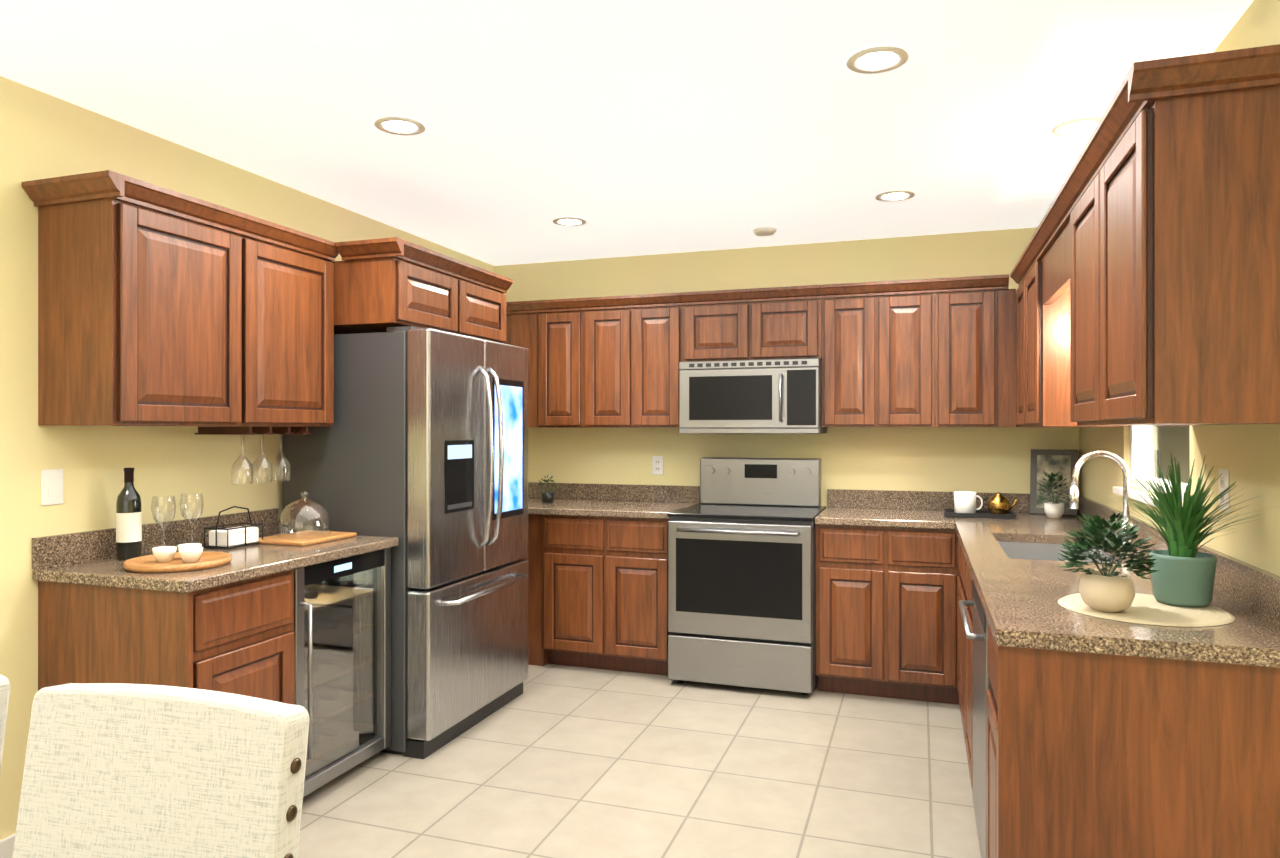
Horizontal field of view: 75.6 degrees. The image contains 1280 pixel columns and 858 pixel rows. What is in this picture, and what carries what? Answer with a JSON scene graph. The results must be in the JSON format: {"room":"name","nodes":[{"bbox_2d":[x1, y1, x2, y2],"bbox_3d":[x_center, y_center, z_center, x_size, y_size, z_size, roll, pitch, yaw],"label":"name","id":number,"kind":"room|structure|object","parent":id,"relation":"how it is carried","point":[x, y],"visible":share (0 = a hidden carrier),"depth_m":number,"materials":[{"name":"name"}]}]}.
{"room":"kitchen","nodes":[
{"label":"kitchen","id":0,"kind":"room"},
{"bbox_2d":[0,76,493,839],"bbox_3d":[-2.148,0.136,2.191,0.120,2.445,7.000,0,0,19],"label":"wall","id":1,"kind":"structure","parent":0,"point":[44,136],"depth_m":2.76,"materials":[{"name":"paint"}]},
{"bbox_2d":[0,834,14,857],"bbox_3d":[-2.568,1.310,0.739,0.013,0.095,3.960,0,0,19],"label":"baseboard","id":2,"kind":"structure","parent":1,"relation":"attached to","point":[6,846],"depth_m":2.54,"materials":[{"name":"white paint"}]},
{"bbox_2d":[41,469,62,505],"bbox_3d":[-1.911,0.189,2.687,0.008,0.116,0.072,0,0,19],"label":"light switch","id":3,"kind":"object","parent":1,"relation":"attached to","point":[51,486],"visible":1,"depth_m":2.68,"materials":[{"name":"white paint"}]},
{"bbox_2d":[22,170,338,426],"bbox_3d":[-1.600,-0.394,3.039,0.370,0.766,1.060,0,0,19],"label":"wall cabinet","id":4,"kind":"object","parent":1,"relation":"attached to","point":[159,306],"visible":1,"depth_m":2.73,"materials":[{"name":"brown wood"}]},
{"bbox_2d":[195,427,310,484],"bbox_3d":[-1.531,0.102,3.281,0.250,0.220,0.344,0,0,19],"label":"stemware rack","id":5,"kind":"object","parent":4,"relation":"hanging from","point":[241,431],"visible":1,"depth_m":3.20,"materials":[{"name":"brown wood"}]},
{"bbox_2d":[332,237,512,343],"bbox_3d":[-1.141,-0.608,3.928,0.670,0.336,1.015,0,0,19],"label":"upper cabinet","id":6,"kind":"object","parent":1,"relation":"attached to","point":[381,284],"visible":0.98,"depth_m":3.53,"materials":[{"name":"brown wood"}]},
{"bbox_2d":[0,0,1253,265],"bbox_3d":[-0.443,-1.137,1.615,3.780,0.100,7.300,0,0,19],"label":"ceiling","id":7,"kind":"structure","parent":0,"point":[622,128],"depth_m":2.73,"materials":[{"name":"paint"}]},
{"bbox_2d":[374,116,424,134],"bbox_3d":[-0.857,-1.081,2.948,0.176,0.007,0.176,0,0,19],"label":"recessed light","id":8,"kind":"object","parent":7,"relation":"in","point":[397,125],"visible":1,"depth_m":2.94,"materials":[{"name":"white paint"}]},
{"bbox_2d":[553,217,586,225],"bbox_3d":[-0.367,-1.081,4.302,0.176,0.007,0.176,0,0,19],"label":"recessed light","id":9,"kind":"object","parent":7,"relation":"in","point":[569,221],"visible":0.94,"depth_m":4.30,"materials":[{"name":"white paint"}]},
{"bbox_2d":[753,227,776,235],"bbox_3d":[0.678,-1.070,4.487,0.128,0.027,0.128,0,0,19],"label":"detector","id":10,"kind":"object","parent":7,"relation":"attached to","point":[764,231],"visible":1,"depth_m":4.45,"materials":[{"name":"white paint"}]},
{"bbox_2d":[847,46,908,73],"bbox_3d":[0.696,-1.082,2.422,0.176,0.007,0.176,0,0,19],"label":"recessed light","id":11,"kind":"object","parent":7,"relation":"in","point":[876,59],"visible":1,"depth_m":2.42,"materials":[{"name":"white paint"}]},
{"bbox_2d":[876,190,914,201],"bbox_3d":[1.184,-1.081,3.830,0.176,0.007,0.176,0,0,19],"label":"recessed light","id":12,"kind":"object","parent":7,"relation":"in","point":[893,195],"visible":1,"depth_m":3.82,"materials":[{"name":"white paint"}]},
{"bbox_2d":[1052,117,1100,135],"bbox_3d":[1.575,-1.081,2.959,0.176,0.007,0.176,0,0,19],"label":"recessed light","id":13,"kind":"object","parent":7,"relation":"in","point":[1079,126],"visible":0.83,"depth_m":2.96,"materials":[{"name":"white paint"}]},
{"bbox_2d":[298,663,981,857],"bbox_3d":[-0.443,1.408,1.613,3.780,0.100,7.300,0,0,19],"label":"floor","id":14,"kind":"structure","parent":0,"point":[557,761],"depth_m":3.17,"materials":[{"name":"tile"}]},
{"bbox_2d":[0,675,9,769],"bbox_3d":[-1.337,0.879,1.150,0.482,0.958,0.579,0,0,9],"label":"dining chair","id":15,"kind":"object","parent":14,"relation":"on","point":[4,690],"visible":1,"depth_m":1.38,"materials":[{"name":"white fabric"}]},
{"bbox_2d":[12,683,309,857],"bbox_3d":[-0.794,0.878,1.024,0.482,0.958,0.579,0,0,15],"label":"dining chair","id":16,"kind":"object","parent":14,"relation":"on","point":[117,770],"visible":1,"depth_m":1.23,"materials":[{"name":"beige fabric"}]},
{"bbox_2d":[38,569,294,704],"bbox_3d":[-1.559,0.921,2.765,0.623,0.875,0.465,0,0,19],"label":"base cabinet","id":17,"kind":"object","parent":14,"relation":"on","point":[237,638],"visible":0.5,"depth_m":2.58,"materials":[{"name":"brown wood"}]},
{"bbox_2d":[294,548,390,796],"bbox_3d":[-1.373,0.924,3.244,0.633,0.870,0.554,0,0,19],"label":"wine cooler","id":18,"kind":"object","parent":14,"relation":"on","point":[342,618],"visible":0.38,"depth_m":3.16,"materials":[{"name":"grey"}]},
{"bbox_2d":[32,508,398,592],"bbox_3d":[-1.465,0.415,3.018,0.638,0.136,1.045,0,0,19],"label":"countertop","id":19,"kind":"structure","parent":18,"relation":"on","point":[86,558],"depth_m":2.79,"materials":[{"name":"stone"}]},
{"bbox_2d":[116,468,141,559],"bbox_3d":[-1.759,0.289,2.841,0.076,0.313,0.076,0,0,19],"label":"wine bottle","id":20,"kind":"object","parent":19,"relation":"on","point":[128,524],"visible":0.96,"depth_m":2.81,"materials":[{"name":"black glass"}]},
{"bbox_2d":[151,496,175,545],"bbox_3d":[-1.701,0.344,2.948,0.080,0.205,0.079,0,0,19],"label":"wine glass","id":21,"kind":"object","parent":19,"relation":"on","point":[156,519],"visible":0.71,"depth_m":2.94,"materials":[{"name":"clear glass"}]},
{"bbox_2d":[123,551,231,572],"bbox_3d":[-1.510,0.435,2.703,0.310,0.022,0.310,0,0,19],"label":"wood tray","id":22,"kind":"object","parent":19,"relation":"on","point":[151,564],"visible":0.85,"depth_m":2.65,"materials":[{"name":"brown wood"}]},
{"bbox_2d":[152,543,202,562],"bbox_3d":[-1.498,0.410,2.721,0.162,0.045,0.151,0,0,19],"label":"bowls","id":23,"kind":"object","parent":22,"relation":"on","point":[190,552],"visible":1,"depth_m":2.67,"materials":[{"name":"white ceramic"}]},
{"bbox_2d":[180,493,203,542],"bbox_3d":[-1.663,0.344,3.062,0.080,0.205,0.079,0,0,19],"label":"wine glass","id":24,"kind":"object","parent":19,"relation":"on","point":[201,510],"visible":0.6,"depth_m":3.06,"materials":[{"name":"clear glass"}]},
{"bbox_2d":[204,506,262,548],"bbox_3d":[-1.549,0.369,3.150,0.116,0.152,0.176,0,0,19],"label":"caddy","id":25,"kind":"object","parent":19,"relation":"on","point":[229,537],"visible":0.96,"depth_m":3.10,"materials":[{"name":"black metal"}]},
{"bbox_2d":[251,530,356,545],"bbox_3d":[-1.352,0.438,3.326,0.260,0.016,0.320,0,0,19],"label":"board","id":26,"kind":"object","parent":19,"relation":"on","point":[304,539],"visible":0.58,"depth_m":3.27,"materials":[{"name":"brown wood"}]},
{"bbox_2d":[277,491,330,538],"bbox_3d":[-1.352,0.340,3.326,0.200,0.178,0.200,0,0,19],"label":"glass cloche","id":27,"kind":"object","parent":26,"relation":"on","point":[283,512],"visible":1,"depth_m":3.31,"materials":[{"name":"clear glass"}]},
{"bbox_2d":[282,326,528,758],"bbox_3d":[-1.036,0.467,3.921,0.818,1.785,0.920,0,0,19],"label":"fridge","id":28,"kind":"object","parent":14,"relation":"on","point":[418,448],"visible":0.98,"depth_m":3.52,"materials":[{"name":"grey metal"}]},
{"bbox_2d":[523,514,538,665],"bbox_3d":[-0.751,0.923,5.106,0.616,0.876,0.578,0,0,19],"label":"base cabinet","id":29,"kind":"object","parent":14,"relation":"on","point":[533,519],"depth_m":4.75,"materials":[{"name":"brown wood"}]},
{"bbox_2d":[539,514,614,669],"bbox_3d":[-0.250,0.923,4.914,0.449,0.876,0.620,0,0,19],"label":"base cabinet","id":30,"kind":"object","parent":14,"relation":"on","point":[597,592],"depth_m":4.63,"materials":[{"name":"brown wood"}]},
{"bbox_2d":[615,517,669,675],"bbox_3d":[0.051,0.923,4.812,0.449,0.876,0.620,0,0,19],"label":"base cabinet","id":31,"kind":"object","parent":14,"relation":"on","point":[641,544],"depth_m":4.51,"materials":[{"name":"brown wood"}]},
{"bbox_2d":[528,482,699,518],"bbox_3d":[-0.396,0.416,4.954,1.387,0.136,0.638,0,0,19],"label":"countertop","id":32,"kind":"structure","parent":31,"relation":"on","point":[572,499],"depth_m":5.05,"materials":[{"name":"stone"}]},
{"bbox_2d":[537,474,559,502],"bbox_3d":[-0.557,0.361,5.032,0.138,0.174,0.155,0,0,19],"label":"plant","id":33,"kind":"object","parent":32,"relation":"on","point":[547,497],"visible":1,"depth_m":5.01,"materials":[{"name":"green plant"}]},
{"bbox_2d":[667,457,826,694],"bbox_3d":[0.603,0.765,4.545,0.760,1.190,0.736,0,0,19],"label":"range","id":34,"kind":"object","parent":14,"relation":"on","point":[742,573],"visible":0.98,"depth_m":4.27,"materials":[{"name":"grey metal"}]},
{"bbox_2d":[816,524,959,704],"bbox_3d":[1.317,0.922,4.383,0.688,0.875,0.620,0,0,19],"label":"base cabinet","id":35,"kind":"object","parent":14,"relation":"on","point":[886,611],"visible":0.98,"depth_m":4.10,"materials":[{"name":"brown wood"}]},
{"bbox_2d":[815,489,953,528],"bbox_3d":[1.302,0.415,4.379,0.667,0.136,0.638,0,0,19],"label":"countertop","id":36,"kind":"structure","parent":35,"relation":"on","point":[875,508],"depth_m":4.56,"materials":[{"name":"stone"}]},
{"bbox_2d":[957,539,972,742],"bbox_3d":[1.772,0.922,3.718,0.630,0.876,0.348,0,0,19],"label":"base cabinet","id":37,"kind":"object","parent":14,"relation":"on","point":[964,581],"depth_m":3.31,"materials":[{"name":"brown wood"}]},
{"bbox_2d":[958,578,992,857],"bbox_3d":[1.307,0.924,2.446,0.659,0.870,0.596,0,0,19],"label":"dishwasher","id":38,"kind":"object","parent":14,"relation":"on","point":[981,678],"visible":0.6,"depth_m":2.46,"materials":[{"name":"grey metal"}]},
{"bbox_2d":[986,625,1279,857],"bbox_3d":[1.173,0.921,1.952,0.632,0.876,0.418,0,0,19],"label":"base cabinet","id":39,"kind":"object","parent":14,"relation":"on","point":[1094,755],"depth_m":1.77,"materials":[{"name":"brown wood"}]},
{"bbox_2d":[952,492,1279,666],"bbox_3d":[1.560,0.518,3.104,0.638,0.341,2.888,0,0,19],"label":"countertop","id":40,"kind":"structure","parent":39,"relation":"on","point":[1024,582],"depth_m":2.10,"materials":[{"name":"stone"}]},
{"bbox_2d":[944,509,1015,518],"bbox_3d":[1.741,0.436,4.242,0.330,0.022,0.220,0,0,19],"label":"serving tray","id":41,"kind":"object","parent":40,"relation":"on","point":[978,513],"visible":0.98,"depth_m":4.15,"materials":[{"name":"black plastic"}]},
{"bbox_2d":[954,491,982,512],"bbox_3d":[1.694,0.382,4.258,0.142,0.115,0.110,0,0,19],"label":"mug","id":42,"kind":"object","parent":41,"relation":"on","point":[964,501],"visible":0.92,"depth_m":4.22,"materials":[{"name":"white ceramic"}]},
{"bbox_2d":[982,492,1017,513],"bbox_3d":[1.835,0.381,4.210,0.170,0.116,0.104,0,0,19],"label":"pot","id":43,"kind":"object","parent":41,"relation":"on","point":[998,503],"visible":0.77,"depth_m":4.18,"materials":[{"name":"gold metal"}]},
{"bbox_2d":[1037,471,1068,517],"bbox_3d":[2.085,0.328,4.154,0.181,0.237,0.214,0,0,19],"label":"potted plant","id":44,"kind":"object","parent":40,"relation":"on","point":[1053,509],"visible":1,"depth_m":4.13,"materials":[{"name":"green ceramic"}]},
{"bbox_2d":[1030,449,1077,515],"bbox_3d":[2.174,0.277,4.338,0.220,0.339,0.094,0,0,31],"label":"framed picture","id":45,"kind":"object","parent":40,"relation":"on","point":[1054,461],"visible":0.75,"depth_m":4.34,"materials":[{"name":"grey"}]},
{"bbox_2d":[1069,450,1134,548],"bbox_3d":[1.720,0.263,3.066,0.218,0.366,0.107,0,0,19],"label":"faucet","id":46,"kind":"object","parent":40,"relation":"on","point":[1074,493],"visible":0.71,"depth_m":3.08,"materials":[{"name":"silver metal"}]},
{"bbox_2d":[1058,593,1234,626],"bbox_3d":[1.245,0.442,2.045,0.374,0.007,0.374,0,0,19],"label":"woven mat","id":47,"kind":"object","parent":40,"relation":"on","point":[1146,609],"visible":0.69,"depth_m":1.97,"materials":[{"name":"beige"}]},
{"bbox_2d":[1057,511,1156,611],"bbox_3d":[1.131,0.315,2.001,0.223,0.244,0.225,0,0,19],"label":"potted plant","id":48,"kind":"object","parent":47,"relation":"on","point":[1103,589],"visible":1,"depth_m":1.96,"materials":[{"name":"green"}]},
{"bbox_2d":[1090,454,1272,606],"bbox_3d":[1.367,0.248,2.075,0.397,0.378,0.398,0,0,19],"label":"potted plant","id":49,"kind":"object","parent":47,"relation":"on","point":[1184,575],"visible":1,"depth_m":2.05,"materials":[{"name":"teal plant"}]},
{"bbox_2d":[494,227,1079,506],"bbox_3d":[0.699,0.138,4.986,3.780,2.445,0.120,0,0,19],"label":"wall","id":50,"kind":"structure","parent":0,"point":[975,459],"depth_m":4.82,"materials":[{"name":"paint"}]},
{"bbox_2d":[504,309,547,427],"bbox_3d":[-0.757,-0.359,5.234,0.521,0.700,0.340,0,0,19],"label":"upper cabinet","id":51,"kind":"object","parent":50,"relation":"attached to","point":[525,328],"depth_m":5.04,"materials":[{"name":"brown wood"}]},
{"bbox_2d":[532,297,595,427],"bbox_3d":[-0.400,-0.392,5.113,0.378,0.766,0.340,0,0,19],"label":"upper cabinet","id":52,"kind":"object","parent":50,"relation":"attached to","point":[571,322],"depth_m":4.94,"materials":[{"name":"brown wood"}]},
{"bbox_2d":[596,294,643,427],"bbox_3d":[-0.147,-0.393,5.028,0.444,0.766,0.340,0,0,19],"label":"upper cabinet","id":53,"kind":"object","parent":50,"relation":"attached to","point":[605,362],"depth_m":4.84,"materials":[{"name":"brown wood"}]},
{"bbox_2d":[652,456,662,474],"bbox_3d":[0.110,0.226,5.117,0.072,0.116,0.008,0,0,19],"label":"outlet","id":54,"kind":"object","parent":50,"relation":"attached to","point":[657,465],"visible":1,"depth_m":5.12,"materials":[{"name":"white paint"}]},
{"bbox_2d":[644,293,682,426],"bbox_3d":[0.116,-0.393,4.939,0.370,0.766,0.340,0,0,19],"label":"upper cabinet","id":55,"kind":"object","parent":50,"relation":"attached to","point":[663,312],"depth_m":4.76,"materials":[{"name":"brown wood"}]},
{"bbox_2d":[680,285,821,361],"bbox_3d":[0.659,-0.580,4.739,0.780,0.391,0.370,0,0,19],"label":"upper cabinet","id":56,"kind":"object","parent":50,"relation":"attached to","point":[770,323],"visible":0.98,"depth_m":4.58,"materials":[{"name":"brown wood"}]},
{"bbox_2d":[679,358,826,433],"bbox_3d":[0.645,-0.176,4.699,0.776,0.403,0.450,0,0,19],"label":"microwave","id":57,"kind":"object","parent":56,"relation":"attached to","point":[777,396],"visible":1,"depth_m":4.52,"materials":[{"name":"grey metal"}]},
{"bbox_2d":[820,274,1015,426],"bbox_3d":[1.488,-0.393,4.458,0.967,0.766,0.370,0,0,19],"label":"upper cabinet","id":58,"kind":"object","parent":50,"relation":"attached to","point":[937,352],"visible":1,"depth_m":4.30,"materials":[{"name":"brown wood"}]},
{"bbox_2d":[1080,0,1279,575],"bbox_3d":[1.262,0.135,1.037,0.120,2.445,7.000,0,0,19],"label":"wall","id":59,"kind":"structure","parent":0,"point":[1248,455],"depth_m":2.20,"materials":[{"name":"paint"}]},
{"bbox_2d":[1014,268,1017,426],"bbox_3d":[1.988,-0.393,3.905,0.340,0.766,0.441,0,0,19],"label":"upper cabinet","id":60,"kind":"object","parent":59,"relation":"attached to","point":[1015,269],"depth_m":4.10,"materials":[{"name":"brown wood"}]},
{"bbox_2d":[1018,236,1061,426],"bbox_3d":[1.884,-0.394,3.597,0.340,0.766,0.498,0,0,19],"label":"upper cabinet","id":61,"kind":"object","parent":59,"relation":"attached to","point":[1040,267],"depth_m":3.42,"materials":[{"name":"brown wood"}]},
{"bbox_2d":[1062,152,1085,426],"bbox_3d":[1.469,-0.394,2.372,0.340,0.766,0.534,0,0,19],"label":"upper cabinet","id":62,"kind":"object","parent":59,"relation":"attached to","point":[1074,190],"depth_m":2.61,"materials":[{"name":"brown wood"}]},
{"bbox_2d":[1113,425,1189,505],"bbox_3d":[1.897,-0.196,2.997,0.135,0.926,0.940,0,0,19],"label":"window","id":63,"kind":"structure","parent":59,"relation":"in","point":[1151,447],"depth_m":3.13,"materials":[{"name":"glass"}]},
{"bbox_2d":[1086,44,1279,426],"bbox_3d":[1.340,-0.395,1.990,0.340,0.766,0.534,0,0,19],"label":"upper cabinet","id":64,"kind":"object","parent":59,"relation":"attached to","point":[1145,274],"depth_m":1.76,"materials":[{"name":"brown wood"}]},
{"bbox_2d":[1219,468,1228,511],"bbox_3d":[1.618,0.169,2.289,0.008,0.116,0.072,0,0,19],"label":"outlet","id":65,"kind":"object","parent":59,"relation":"attached to","point":[1224,480],"visible":0.79,"depth_m":2.28,"materials":[{"name":"white paint"}]}
]}

